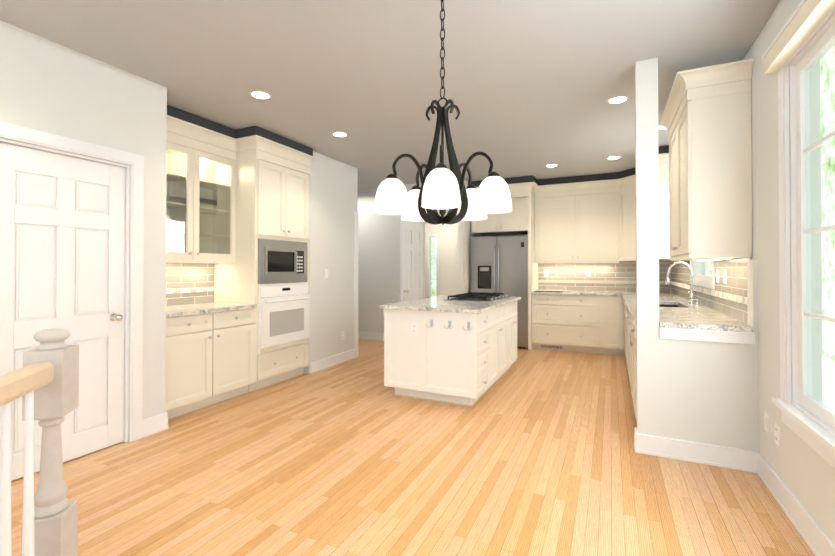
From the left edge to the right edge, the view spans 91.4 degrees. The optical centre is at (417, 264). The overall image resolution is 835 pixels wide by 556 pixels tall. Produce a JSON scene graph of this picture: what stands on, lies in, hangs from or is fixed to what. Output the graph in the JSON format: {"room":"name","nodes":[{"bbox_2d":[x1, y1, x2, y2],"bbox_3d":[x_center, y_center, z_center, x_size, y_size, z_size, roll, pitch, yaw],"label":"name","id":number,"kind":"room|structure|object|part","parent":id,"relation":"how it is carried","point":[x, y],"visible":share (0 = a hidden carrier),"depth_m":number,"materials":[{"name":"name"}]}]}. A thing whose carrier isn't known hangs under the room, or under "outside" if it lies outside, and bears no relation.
{"room":"kitchen","nodes":[
{"label":"kitchen","id":0,"kind":"room"},
{"bbox_2d":[0,20,166,441],"bbox_3d":[-2.894,-0.073,1.578,0.120,2.740,3.820,0,-1,25],"label":"wall","id":1,"kind":"structure","parent":0,"point":[47,86],"depth_m":2.92,"materials":[{"name":"paint"}]},
{"bbox_2d":[0,122,143,480],"bbox_3d":[-2.336,0.236,2.697,0.166,2.140,0.945,0,-1,25],"label":"door","id":2,"kind":"structure","parent":1,"relation":"in","point":[64,240],"depth_m":2.76,"materials":[{"name":"white wood"}]},
{"bbox_2d":[167,105,236,164],"bbox_3d":[-2.253,-1.264,3.944,0.415,0.311,0.982,0,-1,25],"label":"upper cabinet","id":3,"kind":"object","parent":1,"relation":"attached to","point":[192,137],"depth_m":3.92,"materials":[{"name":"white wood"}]},
{"bbox_2d":[309,180,467,339],"bbox_3d":[-0.952,-0.023,7.485,3.810,2.740,0.120,0,-1,25],"label":"wall","id":4,"kind":"structure","parent":0,"point":[331,214],"depth_m":6.71,"materials":[{"name":"paint"}]},
{"bbox_2d":[324,269,327,277],"bbox_3d":[-1.176,0.108,5.278,0.013,0.115,0.070,0,-1,25],"label":"light switch","id":5,"kind":"object","parent":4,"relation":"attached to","point":[326,270],"depth_m":5.27,"materials":[{"name":"white plastic"}]},
{"bbox_2d":[310,212,362,373],"bbox_3d":[-1.084,0.280,5.465,0.019,2.100,1.059,0,-1,25],"label":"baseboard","id":6,"kind":"structure","parent":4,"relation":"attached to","point":[315,366],"depth_m":5.85,"materials":[{"name":"white wood"}]},
{"bbox_2d":[363,332,383,340],"bbox_3d":[-1.370,1.283,7.596,3.010,0.130,0.019,0,-1,25],"label":"baseboard","id":7,"kind":"structure","parent":4,"relation":"attached to","point":[366,335],"depth_m":7.31,"materials":[{"name":"white wood"}]},
{"bbox_2d":[398,219,424,301],"bbox_3d":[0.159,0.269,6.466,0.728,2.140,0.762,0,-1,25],"label":"hall door","id":8,"kind":"structure","parent":4,"relation":"in","point":[411,260],"depth_m":6.53,"materials":[{"name":"white wood"}]},
{"bbox_2d":[427,234,438,296],"bbox_3d":[0.330,0.309,8.845,0.280,1.960,0.019,0,-1,25],"label":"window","id":9,"kind":"structure","parent":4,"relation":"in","point":[436,282],"depth_m":8.79,"materials":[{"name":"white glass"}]},
{"bbox_2d":[0,0,780,188],"bbox_3d":[-0.806,-1.473,3.987,7.140,0.100,10.400,0,-1,25],"label":"ceiling","id":10,"kind":"structure","parent":0,"point":[532,87],"depth_m":2.88,"materials":[{"name":"paint"}]},
{"bbox_2d":[250,90,270,99],"bbox_3d":[-1.318,-1.424,3.421,0.168,0.006,0.168,0,0,-2],"label":"recessed light","id":11,"kind":"object","parent":10,"relation":"in","point":[266,95],"depth_m":3.42,"materials":[{"name":"white"}]},
{"bbox_2d":[332,132,347,136],"bbox_3d":[-0.842,-1.416,4.424,0.168,0.006,0.168,0,0,-2],"label":"recessed light","id":12,"kind":"object","parent":10,"relation":"in","point":[338,134],"depth_m":4.42,"materials":[{"name":"white"}]},
{"bbox_2d":[374,0,511,224],"bbox_3d":[0.138,-0.819,1.921,0.605,1.254,0.622,0,-1,25],"label":"chandelier","id":13,"kind":"object","parent":10,"relation":"hanging from","point":[441,189],"visible":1,"depth_m":1.86,"materials":[{"name":"white glass"}]},
{"bbox_2d":[545,164,557,166],"bbox_3d":[1.894,-1.404,5.761,0.168,0.006,0.168,0,-1,-20],"label":"recessed light","id":14,"kind":"object","parent":10,"relation":"in","point":[549,165],"depth_m":5.75,"materials":[{"name":"white"}]},
{"bbox_2d":[606,156,620,159],"bbox_3d":[2.578,-1.408,5.360,0.168,0.006,0.168,0,-1,-20],"label":"recessed light","id":15,"kind":"object","parent":10,"relation":"in","point":[612,157],"depth_m":5.34,"materials":[{"name":"white"}]},
{"bbox_2d":[607,95,628,103],"bbox_3d":[1.727,-1.423,3.517,0.168,0.006,0.168,0,-1,16],"label":"recessed light","id":16,"kind":"object","parent":10,"relation":"in","point":[617,99],"depth_m":3.50,"materials":[{"name":"white"}]},
{"bbox_2d":[11,339,814,555],"bbox_3d":[-0.806,1.342,3.963,7.140,0.050,10.400,0,-1,25],"label":"floor","id":17,"kind":"structure","parent":0,"point":[531,452],"depth_m":2.46,"materials":[{"name":"brown wood"}]},
{"bbox_2d":[0,328,78,555],"bbox_3d":[-1.150,0.761,0.783,0.119,1.058,1.660,0,-1,-16],"label":"stair rail","id":18,"kind":"object","parent":17,"relation":"on","point":[43,382],"visible":1,"depth_m":1.47,"materials":[{"name":"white wood"}]},
{"bbox_3d":[-1.127,0.382,0.731,1.084,0.075,1.187,0,-1,25],"label":"handrail","id":19,"kind":"part","parent":18,"relation":"part of","materials":[{"name":"brown wood"}]},
{"bbox_2d":[165,309,248,418],"bbox_3d":[-2.161,0.876,3.883,0.617,0.880,0.982,0,-1,25],"label":"base cabinet","id":20,"kind":"object","parent":17,"relation":"on","point":[207,354],"depth_m":3.69,"materials":[{"name":"white wood"}]},
{"bbox_2d":[166,301,248,316],"bbox_3d":[-2.150,0.419,3.881,0.642,0.035,0.981,0,-1,25],"label":"countertop","id":21,"kind":"structure","parent":20,"relation":"on","point":[206,306],"depth_m":3.80,"materials":[{"name":"beige stone"}]},
{"bbox_2d":[205,126,314,391],"bbox_3d":[-1.749,-0.045,4.659,0.704,2.736,0.911,0,-1,25],"label":"tall cabinet","id":22,"kind":"object","parent":17,"relation":"on","point":[238,297],"depth_m":4.37,"materials":[{"name":"white wood"}]},
{"bbox_2d":[258,238,306,283],"bbox_3d":[-1.472,-0.035,4.569,0.063,0.475,0.755,0,-1,25],"label":"microwave","id":23,"kind":"object","parent":22,"relation":"in","point":[280,260],"depth_m":4.52,"materials":[{"name":"silver metal"}]},
{"bbox_2d":[257,284,310,352],"bbox_3d":[-1.448,0.572,4.553,0.116,0.690,0.755,0,-1,25],"label":"wall oven","id":24,"kind":"object","parent":22,"relation":"in","point":[283,310],"depth_m":4.48,"materials":[{"name":"white metal"}]},
{"bbox_2d":[379,300,517,406],"bbox_3d":[0.490,0.883,4.680,0.992,0.880,1.822,0,-1,25],"label":"kitchen island","id":25,"kind":"object","parent":17,"relation":"on","point":[459,349],"depth_m":3.93,"materials":[{"name":"white wood"}]},
{"bbox_2d":[379,296,520,311],"bbox_3d":[0.482,0.426,4.705,1.040,0.035,1.870,0,-1,25],"label":"island countertop","id":26,"kind":"structure","parent":25,"relation":"on","point":[444,303],"depth_m":4.28,"materials":[{"name":"grey stone"}]},
{"bbox_2d":[444,292,511,301],"bbox_3d":[0.761,0.385,4.955,0.570,0.051,0.920,0,-1,25],"label":"cooktop","id":27,"kind":"object","parent":26,"relation":"in","point":[471,296],"depth_m":4.73,"materials":[{"name":"black metal"}]},
{"bbox_2d":[470,236,527,347],"bbox_3d":[1.441,0.442,6.903,0.940,1.800,0.736,0,-1,25],"label":"refrigerator","id":28,"kind":"object","parent":17,"relation":"on","point":[498,264],"visible":0.56,"depth_m":6.57,"materials":[{"name":"silver metal"}]},
{"bbox_2d":[531,294,598,353],"bbox_3d":[2.404,0.899,6.514,1.020,0.880,0.620,0,-1,25],"label":"base cabinet","id":29,"kind":"object","parent":17,"relation":"on","point":[559,322],"depth_m":6.25,"materials":[{"name":"white wood"}]},
{"bbox_2d":[531,290,635,293],"bbox_3d":[2.826,0.440,6.304,1.966,0.035,0.645,0,-1,25],"label":"countertop","id":30,"kind":"structure","parent":29,"relation":"on","point":[532,291],"depth_m":6.39,"materials":[{"name":"beige stone"}]},
{"bbox_2d":[595,294,618,355],"bbox_3d":[2.961,0.896,6.213,0.363,0.880,0.687,0,-1,25],"label":"base cabinet","id":31,"kind":"object","parent":17,"relation":"on","point":[606,305],"depth_m":6.00,"materials":[{"name":"white wood"}]},
{"bbox_2d":[623,294,748,325],"bbox_3d":[2.577,0.422,4.286,0.689,0.035,3.222,0,-1,25],"label":"countertop","id":32,"kind":"structure","parent":31,"relation":"on","point":[689,315],"depth_m":3.26,"materials":[{"name":"beige stone"}]},
{"bbox_2d":[665,261,699,307],"bbox_3d":[2.640,0.182,4.079,0.258,0.442,0.420,0,-1,25],"label":"faucet","id":33,"kind":"object","parent":32,"relation":"on","point":[691,299],"depth_m":4.13,"materials":[{"name":"silver metal"}]},
{"bbox_2d":[619,294,622,355],"bbox_3d":[3.080,0.889,5.391,0.728,0.880,0.877,0,-1,25],"label":"base cabinet","id":34,"kind":"object","parent":17,"relation":"on","point":[620,295],"depth_m":5.91,"materials":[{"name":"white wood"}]},
{"bbox_2d":[627,314,630,387],"bbox_3d":[2.331,0.875,3.735,0.665,0.880,0.303,0,-1,25],"label":"base cabinet","id":35,"kind":"object","parent":17,"relation":"on","point":[628,315],"depth_m":4.20,"materials":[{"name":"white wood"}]},
{"bbox_2d":[623,302,698,363],"bbox_3d":[2.847,0.885,4.824,0.665,0.880,0.590,0,-1,25],"label":"base cabinet","id":36,"kind":"object","parent":17,"relation":"on","point":[660,303],"depth_m":5.12,"materials":[{"name":"white wood"}]},
{"bbox_2d":[631,322,752,423],"bbox_3d":[2.108,0.871,3.264,0.665,0.880,0.981,0,-1,25],"label":"base cabinet","id":37,"kind":"object","parent":17,"relation":"on","point":[661,324],"depth_m":2.78,"materials":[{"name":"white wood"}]},
{"bbox_2d":[468,221,479,292],"bbox_3d":[0.926,-0.026,7.116,0.100,2.740,0.780,0,-1,25],"label":"wall","id":38,"kind":"structure","parent":0,"point":[470,235],"depth_m":6.90,"materials":[{"name":"paint"}]},
{"bbox_2d":[480,234,527,236],"bbox_3d":[2.512,-0.028,6.878,2.970,2.740,0.150,0,-1,25],"label":"wall","id":39,"kind":"structure","parent":0,"point":[510,234],"depth_m":7.29,"materials":[{"name":"paint"}]},
{"bbox_2d":[471,176,538,234],"bbox_3d":[1.497,-0.968,6.893,1.069,0.851,0.740,0,-1,25],"label":"upper cabinet","id":40,"kind":"object","parent":39,"relation":"attached to","point":[523,218],"depth_m":6.60,"materials":[{"name":"white wood"}]},
{"bbox_2d":[531,173,614,261],"bbox_3d":[2.577,-0.729,6.562,1.303,1.336,0.410,0,-1,25],"label":"cabinet","id":41,"kind":"object","parent":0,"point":[580,231],"depth_m":6.44,"materials":[{"name":"white wood"}]},
{"bbox_2d":[635,53,751,450],"bbox_3d":[1.854,-0.063,2.775,0.644,2.740,0.150,0,-1,25],"label":"wall","id":42,"kind":"structure","parent":0,"point":[710,392],"depth_m":2.78,"materials":[{"name":"paint"}]},
{"bbox_2d":[634,327,754,472],"bbox_3d":[1.816,0.866,2.710,0.663,0.880,0.031,0,-1,25],"label":"baseboard","id":43,"kind":"structure","parent":42,"relation":"attached to","point":[713,455],"depth_m":2.69,"materials":[{"name":"white wood"}]},
{"bbox_2d":[748,0,834,544],"bbox_3d":[2.171,-0.065,2.509,0.145,2.740,10.140,0,-1,25],"label":"wall","id":44,"kind":"structure","parent":0,"point":[811,479],"depth_m":2.32,"materials":[{"name":"paint"}]},
{"bbox_2d":[615,168,635,261],"bbox_3d":[3.335,-0.734,6.000,0.777,1.336,0.777,0,-1,25],"label":"upper cabinet","id":45,"kind":"object","parent":44,"relation":"attached to","point":[625,192],"depth_m":6.08,"materials":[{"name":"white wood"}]},
{"bbox_2d":[658,146,686,261],"bbox_3d":[3.157,-0.740,5.205,0.419,1.336,1.026,0,-1,25],"label":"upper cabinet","id":46,"kind":"object","parent":44,"relation":"attached to","point":[660,259],"depth_m":4.82,"materials":[{"name":"beige wood"}]},
{"bbox_2d":[690,260,714,288],"bbox_3d":[2.910,-0.501,4.143,0.114,1.438,1.200,0,-1,25],"label":"window","id":47,"kind":"structure","parent":44,"relation":"in","point":[697,275],"depth_m":4.13,"materials":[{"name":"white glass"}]},
{"bbox_2d":[659,58,753,257],"bbox_3d":[2.217,-0.697,3.221,0.419,1.245,1.162,0,-1,25],"label":"upper cabinet","id":48,"kind":"object","parent":44,"relation":"attached to","point":[705,168],"depth_m":2.77,"materials":[{"name":"white wood"}]},
{"bbox_2d":[764,411,769,433],"bbox_3d":[2.074,0.934,2.424,0.013,0.110,0.070,0,-1,25],"label":"outlet","id":49,"kind":"object","parent":44,"relation":"attached to","point":[766,416],"depth_m":2.41,"materials":[{"name":"white plastic"}]},
{"bbox_2d":[775,422,780,446],"bbox_3d":[2.003,0.943,2.270,0.009,0.115,0.070,0,-1,25],"label":"outlet","id":50,"kind":"object","parent":44,"relation":"attached to","point":[777,428],"depth_m":2.26,"materials":[{"name":"white plastic"}]},
{"bbox_2d":[751,332,834,555],"bbox_3d":[1.068,0.846,0.312,0.022,0.880,5.000,0,-1,25],"label":"baseboard","id":51,"kind":"structure","parent":44,"relation":"attached to","point":[818,541],"depth_m":2.04,"materials":[{"name":"white wood"}]},
{"bbox_2d":[762,0,834,467],"bbox_3d":[1.534,-0.158,1.295,0.165,1.975,2.020,0,-1,25],"label":"window","id":52,"kind":"structure","parent":44,"relation":"in","point":[805,22],"depth_m":2.03,"materials":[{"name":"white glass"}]},
{"label":"outside","id":53,"kind":"structure","parent":0,"visible":0},
{"bbox_2d":[431,47,834,409],"bbox_3d":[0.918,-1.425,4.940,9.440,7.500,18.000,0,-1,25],"label":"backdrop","id":54,"kind":"structure","parent":53,"point":[826,365],"depth_m":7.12,"materials":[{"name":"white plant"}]}
]}

